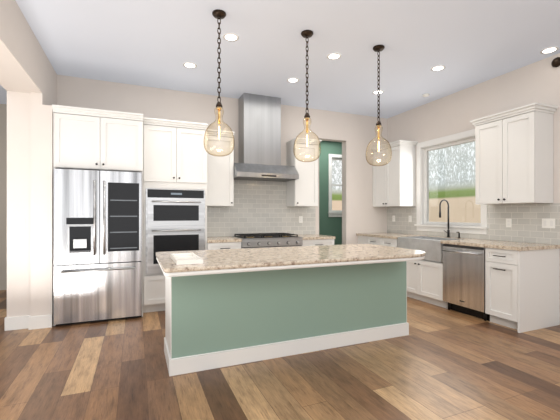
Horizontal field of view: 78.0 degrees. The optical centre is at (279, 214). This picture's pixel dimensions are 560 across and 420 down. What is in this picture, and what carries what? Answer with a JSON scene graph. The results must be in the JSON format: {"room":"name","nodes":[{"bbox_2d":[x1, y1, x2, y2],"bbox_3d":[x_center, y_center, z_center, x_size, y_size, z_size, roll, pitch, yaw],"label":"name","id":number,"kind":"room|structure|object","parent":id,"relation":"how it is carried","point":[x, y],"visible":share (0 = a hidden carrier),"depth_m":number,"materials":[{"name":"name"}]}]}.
{"room":"kitchen","nodes":[
{"label":"kitchen","id":0,"kind":"room"},
{"bbox_2d":[0,104,6,289],"bbox_3d":[-5.944,-0.292,5.330,5.124,3.120,0.140,0,0,-23],"label":"wall","id":1,"kind":"structure","parent":0,"point":[3,196],"depth_m":5.79,"materials":[{"name":"paint"}]},
{"bbox_2d":[0,0,56,326],"bbox_3d":[-1.288,-0.292,0.274,0.434,3.120,9.500,0,0,-23],"label":"wall","id":2,"kind":"structure","parent":0,"point":[28,79],"depth_m":3.82,"materials":[{"name":"paint"}]},
{"bbox_2d":[5,315,51,330],"bbox_3d":[-2.920,1.198,4.158,0.449,0.140,0.795,0,0,-23],"label":"baseboard","id":3,"kind":"object","parent":2,"relation":"attached to","point":[28,322],"visible":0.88,"depth_m":3.82,"materials":[{"name":"white wood"}]},
{"bbox_2d":[57,75,386,243],"bbox_3d":[-0.402,-0.292,5.718,5.590,3.120,0.140,0,0,-23],"label":"wall","id":4,"kind":"structure","parent":0,"point":[358,133],"depth_m":5.85,"materials":[{"name":"paint"}]},
{"bbox_2d":[207,129,234,206],"bbox_3d":[-0.953,-0.672,5.196,0.448,1.100,0.392,0,0,-23],"label":"upper cabinet","id":5,"kind":"object","parent":4,"relation":"attached to","point":[220,180],"visible":0.69,"depth_m":5.07,"materials":[{"name":"white wood"}]},
{"bbox_2d":[207,180,314,236],"bbox_3d":[-0.307,-0.102,5.676,2.011,0.897,0.009,0,0,-23],"label":"tile backsplash","id":6,"kind":"structure","parent":4,"relation":"attached to","point":[259,207],"depth_m":5.66,"materials":[{"name":"beige tile"}]},
{"bbox_2d":[234,93,298,181],"bbox_3d":[-0.260,-1.199,5.427,1.001,1.302,0.499,0,0,-23],"label":"range hood","id":7,"kind":"object","parent":4,"relation":"attached to","point":[259,137],"visible":0.92,"depth_m":5.35,"materials":[{"name":"silver metal"}]},
{"bbox_2d":[286,138,321,206],"bbox_3d":[0.398,-0.677,5.760,0.462,1.090,0.392,0,0,-23],"label":"upper cabinet","id":8,"kind":"object","parent":4,"relation":"attached to","point":[302,191],"visible":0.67,"depth_m":5.63,"materials":[{"name":"white wood"}]},
{"bbox_2d":[319,138,346,244],"bbox_3d":[0.923,-0.043,6.269,0.582,2.621,0.144,0,0,-23],"label":"door frame","id":9,"kind":"structure","parent":4,"relation":"attached to","point":[344,191],"depth_m":6.37,"materials":[{"name":"paint"}]},
{"bbox_2d":[0,290,559,419],"bbox_3d":[-0.562,1.298,3.288,13.500,0.060,14.500,0,0,-23],"label":"floor","id":10,"kind":"structure","parent":0,"point":[439,363],"depth_m":2.69,"materials":[{"name":"brown wood"}]},
{"bbox_2d":[52,104,142,325],"bbox_3d":[-2.270,0.018,4.423,0.952,2.500,0.802,0,0,-23],"label":"tall cabinet","id":11,"kind":"object","parent":10,"relation":"on","point":[94,139],"visible":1,"depth_m":4.08,"materials":[{"name":"white"}]},
{"bbox_2d":[54,169,141,325],"bbox_3d":[-2.251,0.378,4.380,0.910,1.780,0.861,0,0,-23],"label":"refrigerator","id":12,"kind":"object","parent":10,"relation":"on","point":[97,245],"visible":1,"depth_m":4.02,"materials":[{"name":"grey metal"}]},
{"bbox_2d":[143,117,207,312],"bbox_3d":[-1.476,0.023,4.814,0.807,2.490,0.692,0,0,-23],"label":"tall cabinet","id":13,"kind":"object","parent":10,"relation":"on","point":[174,154],"visible":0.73,"depth_m":4.50,"materials":[{"name":"white wood"}]},
{"bbox_2d":[146,188,204,274],"bbox_3d":[-1.462,0.218,4.781,0.751,1.104,0.690,0,0,-23],"label":"double oven","id":14,"kind":"object","parent":13,"relation":"in","point":[175,219],"visible":0.92,"depth_m":4.50,"materials":[{"name":"grey metal"}]},
{"bbox_2d":[207,236,241,249],"bbox_3d":[-0.882,0.808,5.069,0.481,0.920,0.681,0,0,-23],"label":"base cabinet","id":15,"kind":"object","parent":10,"relation":"on","point":[224,242],"visible":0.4,"depth_m":4.79,"materials":[{"name":"white wood"}]},
{"bbox_2d":[231,233,302,248],"bbox_3d":[-0.206,0.785,5.302,0.941,0.965,0.738,0,0,-23],"label":"gas range","id":16,"kind":"object","parent":10,"relation":"on","point":[258,240],"visible":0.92,"depth_m":5.07,"materials":[{"name":"grey metal"}]},
{"bbox_2d":[157,256,424,375],"bbox_3d":[0.198,0.822,3.191,2.476,0.892,1.064,0,0,-23],"label":"kitchen island","id":17,"kind":"object","parent":10,"relation":"on","point":[226,307],"depth_m":3.05,"materials":[{"name":"green paint"}]},
{"bbox_2d":[156,244,424,271],"bbox_3d":[0.150,0.362,3.168,2.380,0.028,1.070,0,0,-23],"label":"island countertop","id":18,"kind":"structure","parent":17,"relation":"on","point":[219,258],"depth_m":3.00,"materials":[{"name":"beige stone"}]},
{"bbox_2d":[170,253,202,264],"bbox_3d":[-0.715,0.332,2.617,0.180,0.030,0.460,0,0,-23],"label":"tray","id":19,"kind":"object","parent":18,"relation":"on","point":[183,258],"visible":1,"depth_m":2.60,"materials":[{"name":"white ceramic"}]},
{"bbox_2d":[291,234,334,245],"bbox_3d":[0.483,0.808,5.639,0.584,0.920,0.681,0,0,-23],"label":"base cabinet","id":20,"kind":"object","parent":10,"relation":"on","point":[313,240],"visible":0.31,"depth_m":5.38,"materials":[{"name":"white"}]},
{"bbox_2d":[358,236,397,246],"bbox_3d":[1.940,0.828,6.046,0.731,0.880,1.055,0,0,-23],"label":"base cabinet","id":21,"kind":"object","parent":10,"relation":"on","point":[378,241],"visible":0.21,"depth_m":5.86,"materials":[{"name":"white wood"}]},
{"bbox_2d":[356,232,559,250],"bbox_3d":[2.314,0.367,5.169,0.717,0.039,2.962,0,0,-23],"label":"countertop","id":22,"kind":"structure","parent":21,"relation":"on","point":[512,245],"depth_m":4.28,"materials":[{"name":"stone"}]},
{"bbox_2d":[398,236,462,261],"bbox_3d":[2.233,0.497,5.118,0.510,0.291,0.831,0,0,-23],"label":"farmhouse sink","id":23,"kind":"object","parent":22,"relation":"in","point":[431,248],"visible":0.6,"depth_m":4.92,"materials":[{"name":"silver metal"}]},
{"bbox_2d":[439,199,449,236],"bbox_3d":[2.477,0.060,5.248,0.211,0.576,0.104,0,0,-23],"label":"faucet","id":24,"kind":"object","parent":22,"relation":"on","point":[448,232],"visible":1,"depth_m":5.24,"materials":[{"name":"black metal"}]},
{"bbox_2d":[407,260,447,308],"bbox_3d":[2.314,0.828,5.152,0.730,0.880,0.879,0,0,-23],"label":"base cabinet","id":25,"kind":"object","parent":10,"relation":"on","point":[424,280],"visible":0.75,"depth_m":4.91,"materials":[{"name":"white wood"}]},
{"bbox_2d":[443,244,489,320],"bbox_3d":[2.577,0.830,4.457,0.746,0.876,0.594,0,0,-23],"label":"dishwasher","id":26,"kind":"object","parent":10,"relation":"on","point":[463,279],"visible":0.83,"depth_m":4.30,"materials":[{"name":"grey metal"}]},
{"bbox_2d":[485,248,558,332],"bbox_3d":[2.793,0.828,4.005,0.731,0.880,0.395,0,0,-23],"label":"base cabinet","id":27,"kind":"object","parent":10,"relation":"on","point":[521,291],"visible":0.92,"depth_m":3.84,"materials":[{"name":"white wood"}]},
{"bbox_2d":[0,0,559,118],"bbox_3d":[-0.562,-1.892,3.288,13.500,0.080,14.500,0,0,-23],"label":"ceiling","id":28,"kind":"structure","parent":0,"point":[159,43],"depth_m":3.77,"materials":[{"name":"white paint"}]},
{"bbox_2d":[183,62,196,67],"bbox_3d":[-1.116,-1.849,4.283,0.170,0.006,0.170,0,0,-23],"label":"recessed light","id":29,"kind":"object","parent":28,"relation":"in","point":[189,65],"visible":1,"depth_m":4.28,"materials":[{"name":"white plastic"}]},
{"bbox_2d":[204,9,233,155],"bbox_3d":[-0.560,-1.194,3.180,0.280,1.314,0.280,0,0,-23],"label":"pendant light","id":30,"kind":"object","parent":28,"relation":"hanging from","point":[217,14],"visible":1,"depth_m":3.17,"materials":[{"name":"brown metal"}]},
{"bbox_2d":[223,33,238,41],"bbox_3d":[-0.512,-1.849,3.607,0.170,0.006,0.170,0,0,-23],"label":"recessed light","id":31,"kind":"object","parent":28,"relation":"in","point":[231,37],"visible":1,"depth_m":3.60,"materials":[{"name":"white plastic"}]},
{"bbox_2d":[287,78,298,82],"bbox_3d":[0.179,-1.849,4.761,0.170,0.006,0.170,0,0,-23],"label":"recessed light","id":32,"kind":"object","parent":28,"relation":"in","point":[292,80],"visible":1,"depth_m":4.76,"materials":[{"name":"white plastic"}]},
{"bbox_2d":[293,30,320,161],"bbox_3d":[0.277,-1.194,3.525,0.280,1.314,0.280,0,0,-23],"label":"pendant light","id":33,"kind":"object","parent":28,"relation":"hanging from","point":[306,34],"visible":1,"depth_m":3.52,"materials":[{"name":"clear glass"}]},
{"bbox_2d":[327,53,340,59],"bbox_3d":[0.632,-1.849,4.039,0.170,0.006,0.170,0,0,-23],"label":"recessed light","id":34,"kind":"object","parent":28,"relation":"in","point":[332,56],"visible":1,"depth_m":4.04,"materials":[{"name":"white plastic"}]},
{"bbox_2d":[372,90,383,93],"bbox_3d":[1.483,-1.849,5.228,0.170,0.006,0.170,0,0,-23],"label":"recessed light","id":35,"kind":"object","parent":28,"relation":"in","point":[377,91],"visible":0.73,"depth_m":5.23,"materials":[{"name":"white plastic"}]},
{"bbox_2d":[366,45,391,165],"bbox_3d":[1.093,-1.194,3.828,0.280,1.314,0.280,0,0,-23],"label":"pendant light","id":36,"kind":"object","parent":28,"relation":"hanging from","point":[378,48],"visible":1,"depth_m":3.82,"materials":[{"name":"brown metal"}]},
{"bbox_2d":[431,65,444,70],"bbox_3d":[1.999,-1.849,4.370,0.170,0.006,0.170,0,0,-23],"label":"recessed light","id":37,"kind":"object","parent":28,"relation":"in","point":[438,68],"visible":1,"depth_m":4.37,"materials":[{"name":"white plastic"}]},
{"bbox_2d":[540,46,558,53],"bbox_3d":[3.034,-1.849,3.891,0.170,0.006,0.170,0,0,-23],"label":"recessed light","id":38,"kind":"object","parent":28,"relation":"in","point":[549,50],"visible":1,"depth_m":3.89,"materials":[{"name":"white plastic"}]},
{"bbox_2d":[319,141,341,244],"bbox_3d":[-0.709,-0.292,7.106,5.906,3.120,0.140,0,0,-23],"label":"wall","id":39,"kind":"structure","parent":0,"point":[330,226],"depth_m":7.75,"materials":[{"name":"green paint"}]},
{"bbox_2d":[328,154,341,216],"bbox_3d":[1.359,-0.652,7.917,0.615,1.420,0.120,0,0,-23],"label":"window","id":40,"kind":"structure","parent":39,"relation":"in","point":[334,213],"depth_m":7.79,"materials":[{"name":"white wood"}]},
{"bbox_2d":[387,53,559,324],"bbox_3d":[3.945,-0.292,2.386,0.140,3.120,9.360,0,0,-23],"label":"wall","id":41,"kind":"structure","parent":0,"point":[459,111],"depth_m":4.78,"materials":[{"name":"paint"}]},
{"bbox_2d":[371,140,417,206],"bbox_3d":[2.043,-0.697,6.238,0.392,1.110,0.779,0,0,-23],"label":"upper cabinet","id":42,"kind":"object","parent":41,"relation":"attached to","point":[394,181],"visible":0.88,"depth_m":5.99,"materials":[{"name":"white wood"}]},
{"bbox_2d":[414,129,487,234],"bbox_3d":[2.648,-0.472,5.383,0.160,1.500,1.330,0,0,-23],"label":"kitchen window","id":43,"kind":"structure","parent":41,"relation":"in","point":[423,170],"depth_m":5.57,"materials":[{"name":"white wood"}]},
{"bbox_2d":[387,203,559,244],"bbox_3d":[2.642,0.108,5.310,0.009,0.477,2.960,0,0,-23],"label":"tile backsplash","id":44,"kind":"structure","parent":41,"relation":"attached to","point":[526,222],"depth_m":4.47,"materials":[{"name":"beige tile"}]},
{"bbox_2d":[506,219,511,226],"bbox_3d":[2.974,0.111,4.493,0.006,0.114,0.070,0,0,-23],"label":"electrical outlet","id":45,"kind":"object","parent":44,"relation":"attached to","point":[508,222],"visible":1,"depth_m":4.49,"materials":[{"name":"white plastic"}]},
{"bbox_2d":[542,218,554,227],"bbox_3d":[3.154,0.105,4.061,0.008,0.114,0.140,0,0,-23],"label":"light switch","id":46,"kind":"object","parent":44,"relation":"attached to","point":[548,223],"visible":1,"depth_m":4.06,"materials":[{"name":"white plastic"}]},
{"bbox_2d":[470,102,557,204],"bbox_3d":[2.860,-0.687,4.284,0.392,1.110,0.822,0,0,-23],"label":"upper cabinet","id":47,"kind":"object","parent":41,"relation":"attached to","point":[514,156],"visible":1,"depth_m":4.09,"materials":[{"name":"white wood"}]},
{"bbox_2d":[551,57,559,66],"bbox_3d":[3.175,-1.752,3.972,0.052,0.107,0.110,0,0,-23],"label":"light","id":48,"kind":"object","parent":41,"relation":"attached to","point":[555,62],"visible":1,"depth_m":3.96,"materials":[{"name":"brown metal"}]},
{"label":"outside","id":49,"kind":"structure","parent":0,"visible":0},
{"bbox_2d":[332,141,480,222],"bbox_3d":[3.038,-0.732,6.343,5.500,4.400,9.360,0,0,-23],"label":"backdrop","id":50,"kind":"structure","parent":49,"point":[336,179],"depth_m":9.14,"materials":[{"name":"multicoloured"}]}
]}

